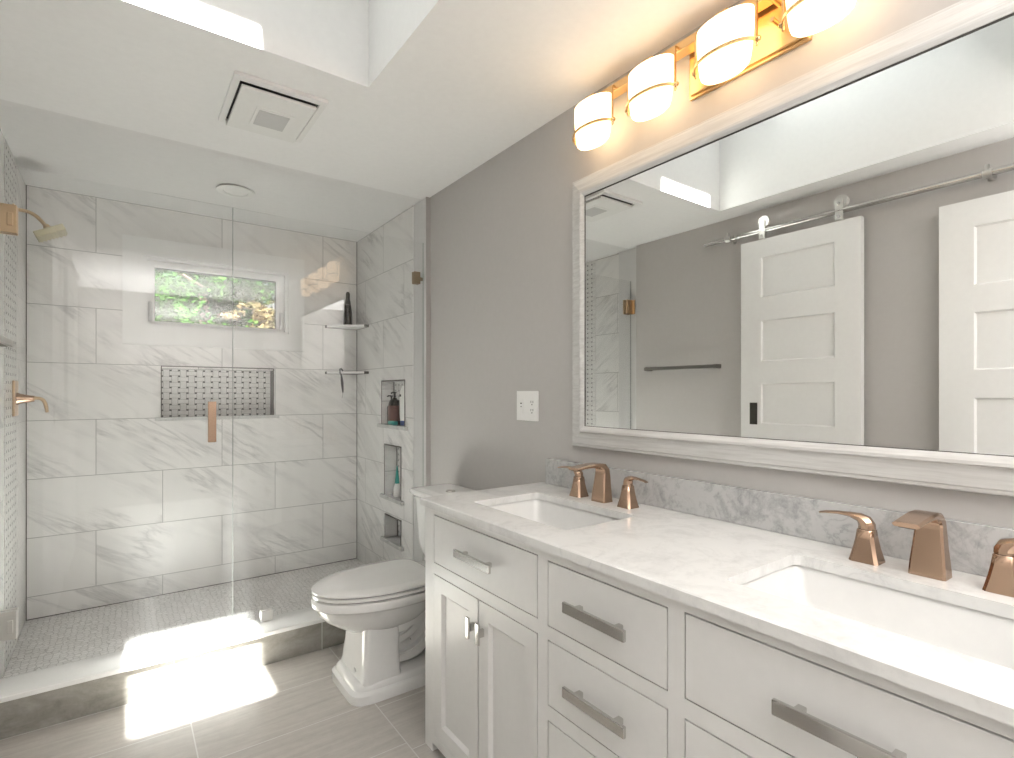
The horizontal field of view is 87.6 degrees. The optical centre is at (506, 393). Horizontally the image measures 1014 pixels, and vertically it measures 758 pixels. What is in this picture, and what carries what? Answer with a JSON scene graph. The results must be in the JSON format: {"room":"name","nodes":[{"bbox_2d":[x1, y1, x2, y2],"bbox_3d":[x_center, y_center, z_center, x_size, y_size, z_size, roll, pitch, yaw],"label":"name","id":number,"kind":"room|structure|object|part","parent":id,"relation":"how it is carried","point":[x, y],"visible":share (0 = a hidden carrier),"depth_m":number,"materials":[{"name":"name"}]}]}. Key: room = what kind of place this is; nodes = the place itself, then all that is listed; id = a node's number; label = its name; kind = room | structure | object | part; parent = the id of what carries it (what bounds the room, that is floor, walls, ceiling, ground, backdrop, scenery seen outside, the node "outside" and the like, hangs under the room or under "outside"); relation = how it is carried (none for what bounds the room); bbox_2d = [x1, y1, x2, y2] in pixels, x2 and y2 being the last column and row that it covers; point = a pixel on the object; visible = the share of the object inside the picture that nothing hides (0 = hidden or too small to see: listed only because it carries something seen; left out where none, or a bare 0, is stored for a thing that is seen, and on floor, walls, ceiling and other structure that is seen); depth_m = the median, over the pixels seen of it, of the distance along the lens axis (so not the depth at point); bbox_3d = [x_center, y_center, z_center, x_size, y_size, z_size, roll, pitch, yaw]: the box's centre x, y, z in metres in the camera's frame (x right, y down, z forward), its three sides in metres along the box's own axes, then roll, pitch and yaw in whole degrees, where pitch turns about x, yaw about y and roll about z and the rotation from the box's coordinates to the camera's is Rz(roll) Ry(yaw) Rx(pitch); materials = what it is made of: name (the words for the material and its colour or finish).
{"room":"bathroom","nodes":[
{"label":"bathroom","id":0,"kind":"room"},
{"bbox_2d":[0,129,25,678],"bbox_3d":[-2.456,0.102,2.483,0.200,2.535,1.045,0,0,-36],"label":"wall","id":1,"kind":"structure","parent":0,"point":[21,186],"depth_m":2.68,"materials":[{"name":"stone"}]},
{"bbox_2d":[4,138,16,672],"bbox_3d":[-2.326,0.053,2.478,0.004,2.374,0.325,0,0,-36],"label":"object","id":2,"kind":"object","parent":1,"relation":"attached to","point":[10,165],"visible":0.93,"depth_m":2.46,"materials":[{"name":"white tile"}]},
{"bbox_2d":[12,381,48,415],"bbox_3d":[-2.318,0.025,2.580,0.127,0.170,0.110,0,0,-36],"label":"shower valve","id":3,"kind":"object","parent":1,"relation":"attached to","point":[17,398],"visible":1,"depth_m":2.54,"materials":[{"name":"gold metal"}]},
{"bbox_3d":[-2.366,0.025,2.545,0.010,0.170,0.110,0,0,-36],"label":"valve plate","id":4,"kind":"part","parent":3,"relation":"part of","materials":[{"name":"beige metal"}]},
{"bbox_3d":[-2.291,0.055,2.600,0.060,0.082,0.020,0,0,-36],"label":"lever","id":5,"kind":"part","parent":3,"relation":"part of","materials":[{"name":"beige metal"}]},
{"bbox_2d":[12,203,66,242],"bbox_3d":[-2.273,-0.825,2.575,0.198,0.156,0.127,0,0,-36],"label":"shower","id":6,"kind":"object","parent":1,"relation":"attached to","point":[48,232],"visible":0.81,"depth_m":2.57,"materials":[{"name":"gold metal"}]},
{"bbox_3d":[-2.301,-0.847,2.555,0.129,0.078,0.017,0,0,-36],"label":"shower arm","id":7,"kind":"part","parent":6,"relation":"part of","materials":[{"name":"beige metal"}]},
{"bbox_2d":[27,185,355,619],"bbox_3d":[-1.908,0.102,3.490,2.070,2.535,0.140,0,0,-36],"label":"wall","id":8,"kind":"structure","parent":0,"point":[124,504],"depth_m":3.22,"materials":[{"name":"tile"}]},
{"bbox_2d":[26,185,356,620],"bbox_3d":[-1.874,0.052,3.426,1.850,2.375,0.004,0,0,-36],"label":"trim","id":9,"kind":"structure","parent":8,"relation":"attached to","point":[26,185],"depth_m":3.08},
{"bbox_2d":[122,234,303,351],"bbox_3d":[-1.875,-0.615,3.461,1.037,0.644,0.097,0,0,-36],"label":"window","id":10,"kind":"structure","parent":8,"relation":"in","point":[141,256],"depth_m":3.37,"materials":[{"name":"white paint"}]},
{"bbox_3d":[-1.884,-0.620,3.467,0.830,0.420,0.075,0,0,-36],"label":"frame","id":11,"kind":"part","parent":10,"relation":"part of","materials":[{"name":"white paint"}]},
{"bbox_3d":[-1.891,-0.620,3.478,0.794,0.392,0.040,0,0,-36],"label":"sash","id":12,"kind":"part","parent":10,"relation":"part of","materials":[{"name":"white paint"}]},
{"bbox_2d":[155,366,278,420],"bbox_3d":[-1.885,0.001,3.471,0.712,0.338,0.118,0,0,-36],"label":"niche","id":13,"kind":"object","parent":8,"relation":"attached to","point":[186,392],"visible":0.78,"depth_m":3.49,"materials":[{"name":"tile"}]},
{"bbox_3d":[-1.881,0.159,3.465,0.712,0.021,0.103,0,0,-36],"label":"niche sill","id":14,"kind":"part","parent":13,"relation":"part of","materials":[{"name":"grey stone"}]},
{"bbox_2d":[325,371,368,374],"bbox_3d":[-1.153,-0.147,3.805,0.238,0.018,0.238,0,0,-36],"label":"corner shelf","id":15,"kind":"object","parent":8,"relation":"attached to","point":[342,372],"visible":0.96,"depth_m":3.79,"materials":[{"name":"white stone"}]},
{"bbox_2d":[339,368,343,397],"bbox_3d":[-1.185,-0.073,3.785,0.031,0.217,0.045,0,0,-16],"label":"razor","id":16,"kind":"object","parent":15,"relation":"hanging from","point":[340,369],"visible":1,"depth_m":3.77,"materials":[{"name":"black plastic"}]},
{"bbox_3d":[-1.176,-0.065,3.774,0.020,0.121,0.020,0,0,9],"label":"handle","id":17,"kind":"part","parent":16,"relation":"part of","materials":[{"name":"black plastic"}]},
{"bbox_2d":[325,324,368,329],"bbox_3d":[-1.153,-0.481,3.805,0.238,0.018,0.238,0,0,-36],"label":"corner shelf","id":18,"kind":"object","parent":8,"relation":"attached to","point":[352,326],"visible":1,"depth_m":3.80,"materials":[{"name":"white stone"}]},
{"bbox_2d":[343,289,351,324],"bbox_3d":[-1.157,-0.624,3.845,0.064,0.268,0.064,0,0,-36],"label":"bottle","id":19,"kind":"object","parent":18,"relation":"on","point":[347,316],"visible":0.85,"depth_m":3.83,"materials":[{"name":"black plastic"}]},
{"bbox_2d":[0,559,445,757],"bbox_3d":[-0.235,1.315,1.174,2.400,0.150,5.775,0,0,-36],"label":"floor","id":20,"kind":"structure","parent":0,"point":[293,707],"depth_m":2.16,"materials":[{"name":"beige tile"}]},
{"bbox_2d":[0,607,345,739],"bbox_3d":[-1.182,1.190,2.535,1.846,0.159,0.200,0,0,-36],"label":"curb","id":21,"kind":"object","parent":20,"relation":"on","point":[34,700],"visible":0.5,"depth_m":2.23,"materials":[{"name":"beige tile"}]},
{"bbox_2d":[260,243,423,621],"bbox_3d":[-0.897,0.118,2.809,1.003,2.001,0.034,0,0,-36],"label":"fixed glass panel","id":22,"kind":"object","parent":21,"relation":"on","point":[265,614],"visible":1,"depth_m":3.10,"materials":[{"name":"clear glass"}]},
{"bbox_3d":[-0.898,0.118,2.809,1.002,2.000,0.010,0,0,-36],"label":"glass panel","id":23,"kind":"part","parent":22,"relation":"part of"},
{"bbox_2d":[311,484,476,706],"bbox_3d":[-0.481,0.871,2.419,0.802,0.798,0.526,0,0,-36],"label":"toilet","id":24,"kind":"object","parent":20,"relation":"on","point":[380,606],"visible":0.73,"depth_m":2.24,"materials":[{"name":"white ceramic"}]},
{"bbox_3d":[-0.595,0.842,2.337,0.515,0.016,0.394,0,0,-36],"label":"seat","id":25,"kind":"part","parent":24,"relation":"part of","materials":[{"name":"white plastic"}]},
{"bbox_3d":[-0.594,0.820,2.338,0.521,0.021,0.396,0,0,-36],"label":"lid","id":26,"kind":"part","parent":24,"relation":"part of","materials":[{"name":"white ceramic"}]},
{"bbox_3d":[-0.459,1.016,2.436,0.226,0.314,0.298,0,0,-36],"label":"moulding","id":27,"kind":"part","parent":24,"relation":"part of","materials":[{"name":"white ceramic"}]},
{"bbox_3d":[-0.260,0.679,2.581,0.245,0.331,0.496,0,0,-36],"label":"tank","id":28,"kind":"part","parent":24,"relation":"part of","materials":[{"name":"white ceramic"}]},
{"bbox_3d":[-0.263,0.495,2.579,0.260,0.035,0.524,0,0,-36],"label":"tank lid","id":29,"kind":"part","parent":24,"relation":"part of","materials":[{"name":"white ceramic"}]},
{"bbox_2d":[425,507,1013,757],"bbox_3d":[0.429,0.837,1.374,0.594,0.866,1.740,0,0,-36],"label":"vanity cabinet","id":30,"kind":"object","parent":20,"relation":"on","point":[531,652],"visible":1,"depth_m":1.17,"materials":[{"name":"white paint"}]},
{"bbox_3d":[-0.260,1.255,1.914,0.050,0.030,0.055,0,0,-36],"label":"leg","id":31,"kind":"part","parent":30,"relation":"part of","materials":[{"name":"white paint"}]},
{"bbox_3d":[-0.166,0.923,1.757,0.019,0.568,0.283,0,0,-36],"label":"door","id":32,"kind":"part","parent":30,"relation":"part of","materials":[{"name":"white paint"}]},
{"bbox_3d":[-0.115,0.729,1.650,0.027,0.066,0.018,0,0,-36],"label":"handle","id":33,"kind":"part","parent":30,"relation":"part of","materials":[{"name":"silver metal"}]},
{"bbox_3d":[-0.101,0.513,1.626,0.033,0.026,0.204,0,0,-36],"label":"handle","id":34,"kind":"part","parent":30,"relation":"part of","materials":[{"name":"silver metal"}]},
{"bbox_3d":[-0.082,0.729,1.605,0.027,0.066,0.018,0,0,-36],"label":"handle","id":35,"kind":"part","parent":30,"relation":"part of","materials":[{"name":"silver metal"}]},
{"bbox_3d":[-0.081,0.513,1.640,0.019,0.164,0.572,0,0,-36],"label":"drawer","id":36,"kind":"part","parent":30,"relation":"part of","materials":[{"name":"white paint"}]},
{"bbox_3d":[0.004,0.923,1.523,0.019,0.568,0.283,0,0,-36],"label":"door","id":37,"kind":"part","parent":30,"relation":"part of","materials":[{"name":"white paint"}]},
{"bbox_3d":[0.222,0.930,1.223,0.019,0.164,0.367,0,0,-36],"label":"drawer","id":38,"kind":"part","parent":30,"relation":"part of","materials":[{"name":"white paint"}]},
{"bbox_3d":[0.203,0.722,1.209,0.033,0.026,0.195,0,0,-36],"label":"handle","id":39,"kind":"part","parent":30,"relation":"part of","materials":[{"name":"silver metal"}]},
{"bbox_3d":[0.203,0.517,1.209,0.033,0.026,0.195,0,0,-36],"label":"handle","id":40,"kind":"part","parent":30,"relation":"part of","materials":[{"name":"silver metal"}]},
{"bbox_3d":[0.222,0.722,1.223,0.019,0.164,0.367,0,0,-36],"label":"drawer","id":41,"kind":"part","parent":30,"relation":"part of","materials":[{"name":"white paint"}]},
{"bbox_3d":[0.222,0.517,1.223,0.019,0.164,0.367,0,0,-36],"label":"drawer","id":42,"kind":"part","parent":30,"relation":"part of","materials":[{"name":"white paint"}]},
{"bbox_2d":[420,482,1013,726],"bbox_3d":[0.439,0.391,1.375,0.585,0.024,1.768,0,0,-36],"label":"countertop","id":43,"kind":"structure","parent":30,"relation":"on","point":[699,562],"depth_m":1.13,"materials":[{"name":"white stone"}]},
{"bbox_2d":[488,499,619,529],"bbox_3d":[0.140,0.472,1.740,0.337,0.135,0.525,0,0,-36],"label":"sink","id":44,"kind":"object","parent":43,"relation":"in","point":[563,517],"visible":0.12,"depth_m":1.93,"materials":[{"name":"ceramic"}]},
{"bbox_2d":[557,462,647,508],"bbox_3d":[0.288,0.311,1.823,0.168,0.136,0.420,0,0,-36],"label":"faucet","id":45,"kind":"object","parent":43,"relation":"on","point":[601,492],"visible":1,"depth_m":1.83,"materials":[{"name":"brown metal"}]},
{"bbox_3d":[0.240,0.290,1.980,0.033,0.033,0.110,0,0,-41],"label":"lever","id":46,"kind":"part","parent":45,"relation":"part of","materials":[{"name":"brown metal"}]},
{"bbox_3d":[0.266,0.343,1.951,0.054,0.072,0.059,0,0,-36],"label":"handle","id":47,"kind":"part","parent":45,"relation":"part of","materials":[{"name":"brown metal"}]},
{"bbox_3d":[0.286,0.311,1.822,0.162,0.136,0.064,0,0,-36],"label":"spout","id":48,"kind":"part","parent":45,"relation":"part of","materials":[{"name":"brown metal"}]},
{"bbox_3d":[0.403,0.343,1.762,0.054,0.072,0.059,0,0,-36],"label":"handle","id":49,"kind":"part","parent":45,"relation":"part of","materials":[{"name":"brown metal"}]},
{"bbox_3d":[0.422,0.290,1.728,0.033,0.033,0.110,0,0,-31],"label":"lever","id":50,"kind":"part","parent":45,"relation":"part of","materials":[{"name":"brown metal"}]},
{"bbox_2d":[742,565,1013,669],"bbox_3d":[0.703,0.472,0.966,0.337,0.135,0.525,0,0,-36],"label":"sink","id":51,"kind":"object","parent":43,"relation":"in","point":[988,637],"visible":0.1,"depth_m":1.08,"materials":[{"name":"ceramic"}]},
{"bbox_2d":[819,510,1013,597],"bbox_3d":[0.836,0.311,1.069,0.168,0.136,0.418,0,0,-36],"label":"faucet","id":52,"kind":"object","parent":43,"relation":"on","point":[929,555],"visible":1,"depth_m":1.08,"materials":[{"name":"brown metal"}]},
{"bbox_3d":[0.788,0.290,1.225,0.033,0.033,0.110,0,0,-41],"label":"lever","id":53,"kind":"part","parent":52,"relation":"part of","materials":[{"name":"brown metal"}]},
{"bbox_3d":[0.814,0.343,1.196,0.054,0.072,0.059,0,0,-36],"label":"handle","id":54,"kind":"part","parent":52,"relation":"part of","materials":[{"name":"brown metal"}]},
{"bbox_3d":[0.834,0.311,1.068,0.162,0.136,0.064,0,0,-36],"label":"spout","id":55,"kind":"part","parent":52,"relation":"part of","materials":[{"name":"brown metal"}]},
{"bbox_3d":[0.951,0.343,1.009,0.054,0.072,0.059,0,0,-36],"label":"handle","id":56,"kind":"part","parent":52,"relation":"part of","materials":[{"name":"brown metal"}]},
{"bbox_3d":[0.970,0.290,0.975,0.033,0.033,0.110,0,0,-31],"label":"lever","id":57,"kind":"part","parent":52,"relation":"part of","materials":[{"name":"brown metal"}]},
{"bbox_3d":[0.439,0.923,0.924,0.019,0.568,0.283,0,0,-36],"label":"door","id":58,"kind":"part","parent":30,"relation":"part of","materials":[{"name":"white paint"}]},
{"bbox_3d":[0.505,0.513,0.792,0.033,0.026,0.204,0,0,-36],"label":"handle","id":59,"kind":"part","parent":30,"relation":"part of","materials":[{"name":"silver metal"}]},
{"bbox_3d":[0.524,0.513,0.807,0.019,0.164,0.572,0,0,-36],"label":"drawer","id":60,"kind":"part","parent":30,"relation":"part of","materials":[{"name":"white paint"}]},
{"bbox_2d":[0,0,738,241],"bbox_3d":[-0.195,-1.482,1.203,2.300,0.695,5.775,0,0,-36],"label":"ceiling","id":61,"kind":"structure","parent":0,"point":[420,95],"depth_m":1.98,"materials":[{"name":"white paint"}]},
{"bbox_2d":[216,184,254,197],"bbox_3d":[-1.524,-1.131,2.972,0.196,0.006,0.196,0,0,-36],"label":"recessed light","id":62,"kind":"object","parent":61,"relation":"in","point":[235,191],"visible":1,"depth_m":2.97,"materials":[{"name":"white plastic"}]},
{"bbox_2d":[218,70,327,142],"bbox_3d":[-0.951,-1.132,2.136,0.330,0.030,0.403,0,0,-36],"label":"exhaust fan","id":63,"kind":"object","parent":61,"relation":"attached to","point":[251,103],"visible":1,"depth_m":2.09,"materials":[{"name":"white plastic"}]},
{"bbox_3d":[-0.968,-1.120,2.174,0.140,0.003,0.165,0,0,-36],"label":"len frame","id":64,"kind":"part","parent":63,"relation":"part of","materials":[{"name":"white plastic"}]},
{"bbox_2d":[357,0,1013,563],"bbox_3d":[0.627,0.106,1.800,0.283,2.567,5.775,0,0,-36],"label":"wall","id":65,"kind":"structure","parent":0,"point":[501,233],"depth_m":2.43,"materials":[{"name":"grey paint"}]},
{"bbox_2d":[380,443,403,504],"bbox_3d":[-0.711,0.518,3.467,0.122,0.363,0.340,0,0,-36],"label":"niche","id":66,"kind":"object","parent":65,"relation":"attached to","point":[392,453],"visible":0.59,"depth_m":3.55,"materials":[{"name":"tile"}]},
{"bbox_3d":[-0.717,0.689,3.462,0.107,0.023,0.340,0,0,-36],"label":"niche sill","id":67,"kind":"part","parent":66,"relation":"part of","materials":[{"name":"grey stone"}]},
{"bbox_3d":[-0.710,0.507,3.467,0.090,0.341,0.266,0,0,-36],"label":"edge trim","id":68,"kind":"part","parent":66,"relation":"part of","materials":[{"name":"tile"}]},
{"bbox_2d":[393,466,399,496],"bbox_3d":[-0.722,0.577,3.475,0.048,0.200,0.060,0,0,-36],"label":"squeeze bottle","id":69,"kind":"object","parent":66,"relation":"in","point":[396,491],"visible":0.91,"depth_m":3.46,"materials":[{"name":"white plastic"}]},
{"bbox_2d":[380,513,403,551],"bbox_3d":[-0.709,0.894,3.464,0.122,0.185,0.333,0,0,-36],"label":"niche","id":70,"kind":"object","parent":65,"relation":"attached to","point":[392,536],"visible":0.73,"depth_m":3.54,"materials":[{"name":"tile"}]},
{"bbox_3d":[-0.715,0.976,3.459,0.107,0.023,0.333,0,0,-36],"label":"niche sill","id":71,"kind":"part","parent":70,"relation":"part of","materials":[{"name":"grey stone"}]},
{"bbox_3d":[-0.708,0.883,3.464,0.090,0.163,0.259,0,0,-36],"label":"edge trim","id":72,"kind":"part","parent":70,"relation":"part of","materials":[{"name":"tile"}]},
{"bbox_2d":[377,379,407,430],"bbox_3d":[-0.708,0.072,3.463,0.122,0.316,0.445,0,0,-36],"label":"niche","id":73,"kind":"object","parent":65,"relation":"attached to","point":[387,386],"visible":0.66,"depth_m":3.58,"materials":[{"name":"tile"}]},
{"bbox_3d":[-0.714,0.218,3.459,0.107,0.023,0.445,0,0,-36],"label":"niche sill","id":74,"kind":"part","parent":73,"relation":"part of","materials":[{"name":"grey stone"}]},
{"bbox_2d":[388,421,397,424],"bbox_3d":[-0.746,0.194,3.457,0.034,0.025,0.090,0,0,-36],"label":"soap bar","id":75,"kind":"object","parent":73,"relation":"on","point":[389,422],"visible":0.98,"depth_m":3.43,"materials":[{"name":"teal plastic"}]},
{"bbox_3d":[-0.708,0.061,3.463,0.090,0.294,0.371,0,0,-36],"label":"edge trim","id":76,"kind":"part","parent":73,"relation":"part of","materials":[{"name":"metal"}]},
{"bbox_2d":[388,392,399,424],"bbox_3d":[-0.745,0.098,3.508,0.081,0.217,0.111,0,0,-36],"label":"pump bottle","id":77,"kind":"object","parent":73,"relation":"on","point":[394,404],"visible":0.84,"depth_m":3.47,"materials":[{"name":"black plastic"}]},
{"bbox_2d":[399,386,403,425],"bbox_3d":[-0.660,0.079,3.396,0.056,0.255,0.088,0,0,-36],"label":"shampoo bottle","id":78,"kind":"object","parent":73,"relation":"in","point":[401,395],"visible":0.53,"depth_m":3.37,"materials":[{"name":"white plastic"}]},
{"bbox_2d":[413,197,430,561],"bbox_3d":[-0.504,0.064,3.163,0.050,2.413,0.180,0,0,-36],"label":"trim","id":79,"kind":"structure","parent":65,"relation":"attached to","point":[422,209],"depth_m":3.14,"materials":[{"name":"tile"}]},
{"bbox_3d":[-0.452,0.064,3.093,0.048,2.413,0.005,0,0,-36],"label":"edge trim","id":80,"kind":"part","parent":79,"relation":"part of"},
{"bbox_2d":[517,391,538,420],"bbox_3d":[0.089,0.056,2.347,0.009,0.132,0.152,0,0,-36],"label":"outlet plate","id":81,"kind":"object","parent":65,"relation":"attached to","point":[527,401],"visible":1,"depth_m":2.34,"materials":[{"name":"white plastic"}]},
{"bbox_2d":[519,398,523,412],"bbox_3d":[0.065,0.056,2.377,0.003,0.068,0.034,0,0,-36],"label":"switch","id":82,"kind":"object","parent":81,"relation":"attached to","point":[521,400],"depth_m":2.37,"materials":[{"name":"white plastic"}]},
{"bbox_2d":[529,398,534,413],"bbox_3d":[0.110,0.056,2.315,0.002,0.072,0.036,0,0,-36],"label":"socket","id":83,"kind":"object","parent":81,"relation":"attached to","point":[531,400],"depth_m":2.31,"materials":[{"name":"white plastic"}]},
{"bbox_2d":[572,0,855,150],"bbox_3d":[0.550,-0.987,1.599,0.142,0.190,0.975,0,0,-36],"label":"vanity light","id":84,"kind":"object","parent":65,"relation":"attached to","point":[744,37],"visible":1,"depth_m":1.48,"materials":[{"name":"white glass"}]},
{"bbox_3d":[0.263,-0.995,1.984,0.041,0.137,0.016,0,0,-36],"label":"shade post","id":85,"kind":"part","parent":84,"relation":"part of","materials":[{"name":"metal"}]},
{"bbox_3d":[0.309,-0.967,1.898,0.088,0.150,0.168,0,0,-36],"label":"lamp shade","id":86,"kind":"part","parent":84,"relation":"part of","materials":[{"name":"white glass"}]},
{"bbox_3d":[0.376,-0.995,1.829,0.041,0.137,0.016,0,0,-36],"label":"shade post","id":87,"kind":"part","parent":84,"relation":"part of","materials":[{"name":"gold metal"}]},
{"bbox_3d":[0.414,-0.995,1.777,0.041,0.137,0.016,0,0,-36],"label":"shade post","id":88,"kind":"part","parent":84,"relation":"part of","materials":[{"name":"gold metal"}]},
{"bbox_3d":[0.459,-0.967,1.691,0.088,0.150,0.168,0,0,-36],"label":"lamp shade","id":89,"kind":"part","parent":84,"relation":"part of","materials":[{"name":"white glass"}]},
{"bbox_3d":[0.526,-0.995,1.622,0.041,0.137,0.016,0,0,-36],"label":"shade post","id":90,"kind":"part","parent":84,"relation":"part of","materials":[{"name":"gold metal"}]},
{"bbox_3d":[0.565,-1.066,1.610,0.040,0.028,0.960,0,0,-36],"label":"rail","id":91,"kind":"part","parent":84,"relation":"part of","materials":[{"name":"gold metal"}]},
{"bbox_3d":[0.565,-0.995,1.569,0.041,0.137,0.016,0,0,-36],"label":"shade post","id":92,"kind":"part","parent":84,"relation":"part of","materials":[{"name":"gold metal"}]},
{"bbox_3d":[0.610,-0.967,1.484,0.088,0.150,0.168,0,0,-36],"label":"lamp shade","id":93,"kind":"part","parent":84,"relation":"part of","materials":[{"name":"white glass"}]},
{"bbox_3d":[0.677,-0.995,1.414,0.041,0.137,0.016,0,0,-36],"label":"shade post","id":94,"kind":"part","parent":84,"relation":"part of","materials":[{"name":"gold metal"}]},
{"bbox_3d":[0.720,-1.055,1.413,0.047,0.023,0.024,0,0,-36],"label":"arm","id":95,"kind":"part","parent":84,"relation":"part of","materials":[{"name":"gold metal"}]},
{"bbox_3d":[0.715,-0.995,1.363,0.041,0.137,0.016,0,0,-36],"label":"shade post","id":96,"kind":"part","parent":84,"relation":"part of","materials":[{"name":"gold metal"}]},
{"bbox_3d":[0.760,-0.967,1.277,0.088,0.150,0.168,0,0,-36],"label":"lamp shade","id":97,"kind":"part","parent":84,"relation":"part of","materials":[{"name":"white glass"}]},
{"bbox_2d":[545,458,1013,576],"bbox_3d":[0.678,0.326,1.528,0.019,0.105,1.734,0,0,-36],"label":"backsplash","id":98,"kind":"structure","parent":65,"relation":"attached to","point":[971,545],"depth_m":1.41,"materials":[{"name":"white stone"}]},
{"bbox_2d":[572,0,1013,496],"bbox_3d":[0.667,-0.312,1.520,0.045,1.038,1.394,0,0,-36],"label":"wall mirror","id":99,"kind":"object","parent":65,"relation":"attached to","point":[814,274],"visible":1,"depth_m":1.31,"materials":[{"name":"white wood"}]},
{"bbox_3d":[-0.670,0.107,0.091,0.200,2.567,4.535,0,0,-36],"label":"wall","id":100,"kind":"structure","parent":0,"visible":0},
{"bbox_2d":[0,334,13,346],"bbox_3d":[-1.643,-0.180,1.659,0.068,0.028,0.595,0,0,-36],"label":"towel bar","id":101,"kind":"object","parent":100,"relation":"attached to","point":[4,341],"visible":1,"depth_m":1.83,"materials":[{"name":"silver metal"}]},
{"bbox_2d":[0,203,232,641],"bbox_3d":[-1.637,0.111,2.268,0.828,1.986,0.085,0,0,-36],"label":"glass shower door","id":102,"kind":"structure","parent":100,"relation":"attached to","point":[8,212],"depth_m":2.05,"materials":[{"name":"clear glass"}]},
{"bbox_3d":[-1.362,0.132,2.440,0.034,0.187,0.040,0,0,-36],"label":"pull handle","id":103,"kind":"part","parent":102,"relation":"part of","materials":[{"name":"brown metal"}]},
{"bbox_3d":[-1.636,0.111,2.272,0.821,1.986,0.010,0,0,-36],"label":"glass panel","id":104,"kind":"part","parent":102,"relation":"part of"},
{"label":"outside","id":105,"kind":"structure","parent":0,"visible":0},
{"bbox_3d":[-8.555,1.870,15.169,28.000,0.200,25.400,0,0,-36],"label":"ground","id":106,"kind":"structure","parent":105,"visible":0},
{"bbox_2d":[155,269,274,326],"bbox_3d":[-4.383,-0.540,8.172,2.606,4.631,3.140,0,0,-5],"label":"leafy tree","id":107,"kind":"object","parent":106,"relation":"on","point":[206,309],"visible":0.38,"depth_m":7.80,"materials":[{"name":"green plant"}]},
{"bbox_2d":[217,300,274,328],"bbox_3d":[-2.910,0.349,6.311,1.035,2.847,1.043,0,0,-36],"label":"shrub","id":108,"kind":"object","parent":106,"relation":"on","point":[265,318],"visible":0.32,"depth_m":6.08,"materials":[{"name":"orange plant"}]}
]}

